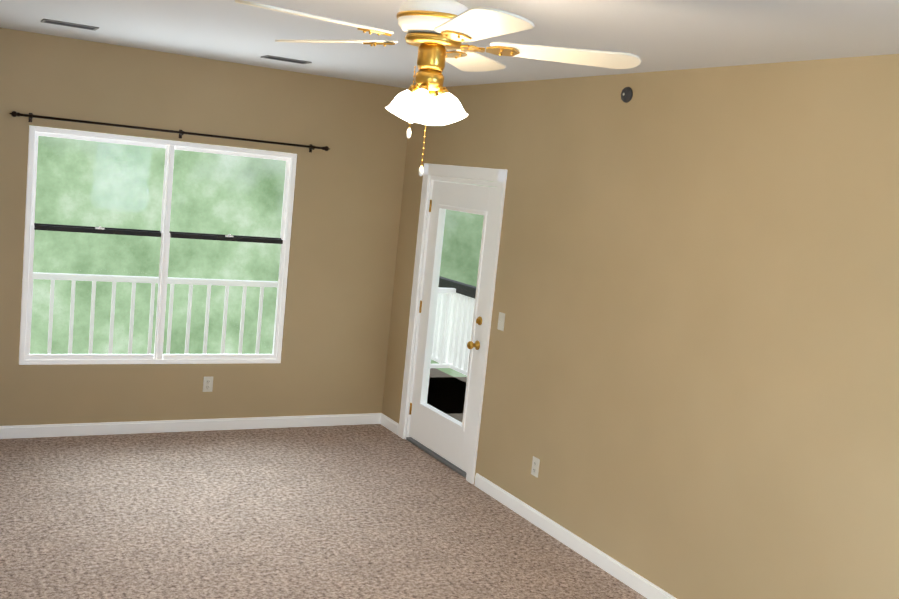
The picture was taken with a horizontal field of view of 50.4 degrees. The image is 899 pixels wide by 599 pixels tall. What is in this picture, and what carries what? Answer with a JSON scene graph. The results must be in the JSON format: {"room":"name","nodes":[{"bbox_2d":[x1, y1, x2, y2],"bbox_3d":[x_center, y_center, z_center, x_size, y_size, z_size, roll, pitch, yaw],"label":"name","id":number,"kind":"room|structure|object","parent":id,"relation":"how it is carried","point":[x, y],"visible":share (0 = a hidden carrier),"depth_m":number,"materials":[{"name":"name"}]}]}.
{"room":"empty living room","nodes":[
{"label":"empty living room","id":0,"kind":"room"},
{"bbox_2d":[0,28,408,425],"bbox_3d":[-2.120,-0.379,6.805,4.107,2.700,0.160,2,8,-29],"label":"wall","id":1,"kind":"structure","parent":0,"point":[347,201],"depth_m":7.02,"materials":[{"name":"beige paint"}]},
{"bbox_2d":[19,125,296,364],"bbox_3d":[-2.035,-0.329,6.812,1.839,1.599,0.094,2,8,-29],"label":"double-hung window","id":2,"kind":"structure","parent":1,"relation":"in","point":[164,233],"depth_m":6.77,"materials":[{"name":"white plastic"}]},
{"bbox_2d":[9,111,329,152],"bbox_3d":[-1.868,-1.154,6.661,2.199,0.060,0.083,2,8,-29],"label":"curtain rod","id":3,"kind":"object","parent":1,"relation":"attached to","point":[180,132],"visible":1,"depth_m":6.58,"materials":[{"name":"brown metal"}]},
{"bbox_2d":[0,413,380,438],"bbox_3d":[-2.209,0.922,6.893,3.787,0.089,0.014,2,8,-29],"label":"baseboard","id":4,"kind":"structure","parent":1,"relation":"attached to","point":[62,430],"depth_m":7.02,"materials":[{"name":"white wood"}]},
{"bbox_2d":[203,377,212,391],"bbox_3d":[-1.789,0.628,7.073,0.072,0.116,0.009,2,8,-29],"label":"outlet","id":5,"kind":"object","parent":1,"relation":"attached to","point":[207,384],"visible":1,"depth_m":7.07,"materials":[{"name":"white plastic"}]},
{"bbox_2d":[0,424,646,598],"bbox_3d":[-0.176,1.704,3.197,4.107,0.120,8.913,2,8,-29],"label":"floor","id":6,"kind":"structure","parent":0,"point":[371,511],"depth_m":5.42,"materials":[{"name":"carpet"}]},
{"bbox_2d":[0,0,898,88],"bbox_3d":[0.106,-1.080,2.844,4.107,0.120,8.913,2,8,-29],"label":"ceiling","id":7,"kind":"structure","parent":0,"point":[660,35],"depth_m":4.36,"materials":[{"name":"white paint"}]},
{"bbox_2d":[41,19,98,30],"bbox_3d":[-2.192,-1.587,5.513,0.300,0.008,0.150,2,8,-29],"label":"ceiling vent","id":8,"kind":"object","parent":7,"relation":"in","point":[74,25],"visible":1,"depth_m":5.50,"materials":[{"name":"grey metal"}]},
{"bbox_2d":[261,55,311,63],"bbox_3d":[-1.063,-1.562,6.220,0.300,0.008,0.150,2,8,-29],"label":"ceiling vent","id":9,"kind":"object","parent":7,"relation":"in","point":[286,59],"visible":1,"depth_m":6.20,"materials":[{"name":"grey metal"}]},
{"bbox_2d":[235,0,640,175],"bbox_3d":[-0.079,-0.734,3.098,1.296,0.664,1.302,2,8,-29],"label":"ceiling fan","id":10,"kind":"object","parent":7,"relation":"hanging from","point":[438,32],"visible":1,"depth_m":3.08,"materials":[{"name":"white metal"}]},
{"bbox_2d":[382,54,898,598],"bbox_3d":[1.639,0.859,4.042,0.160,3.700,8.593,2,8,-29],"label":"wall","id":11,"kind":"structure","parent":0,"point":[692,382],"depth_m":4.66,"materials":[{"name":"beige paint"}]},
{"bbox_2d":[380,413,398,434],"bbox_3d":[-0.485,0.998,7.670,0.014,0.089,0.338,2,8,-29],"label":"baseboard","id":12,"kind":"structure","parent":11,"relation":"attached to","point":[389,424],"depth_m":7.65,"materials":[{"name":"white wood"}]},
{"bbox_2d":[398,163,507,483],"bbox_3d":[0.035,0.113,6.894,0.209,2.133,1.174,2,8,-29],"label":"door","id":13,"kind":"structure","parent":11,"relation":"in","point":[445,439],"depth_m":6.93,"materials":[{"name":"white wood"}]},
{"bbox_2d":[497,312,504,330],"bbox_3d":[0.333,0.143,6.243,0.020,0.116,0.072,2,8,-29],"label":"light switch","id":14,"kind":"object","parent":11,"relation":"attached to","point":[501,319],"visible":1,"depth_m":6.24,"materials":[{"name":"white plastic"}]},
{"bbox_2d":[531,456,539,477],"bbox_3d":[0.526,1.027,5.857,0.009,0.116,0.072,2,8,-29],"label":"electrical outlet","id":15,"kind":"object","parent":11,"relation":"attached to","point":[535,467],"visible":1,"depth_m":5.85,"materials":[{"name":"white plastic"}]},
{"bbox_2d":[474,473,676,598],"bbox_3d":[1.853,1.774,3.426,0.014,0.089,7.035,2,8,-29],"label":"baseboard","id":16,"kind":"structure","parent":11,"relation":"attached to","point":[638,583],"depth_m":5.47,"materials":[{"name":"white wood"}]},
{"bbox_2d":[620,87,632,102],"bbox_3d":[0.955,-1.113,5.182,0.031,0.085,0.085,2,8,-29],"label":"sensor","id":17,"kind":"object","parent":11,"relation":"attached to","point":[626,94],"visible":1,"depth_m":5.17,"materials":[{"name":"grey plastic"}]},
{"label":"outside","id":18,"kind":"structure","parent":0,"visible":0},
{"bbox_2d":[29,272,277,353],"bbox_3d":[-2.484,0.388,7.635,6.300,1.005,1.380,2,8,-29],"label":"balcony railing","id":19,"kind":"object","parent":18,"point":[36,275],"depth_m":8.18,"materials":[{"name":"white wood"}]},
{"bbox_2d":[427,276,475,421],"bbox_3d":[-0.055,0.469,8.694,1.377,1.065,7.650,2,8,-29],"label":"balcony railing","id":20,"kind":"object","parent":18,"point":[450,347],"depth_m":9.56,"materials":[{"name":"white wood"}]}
]}

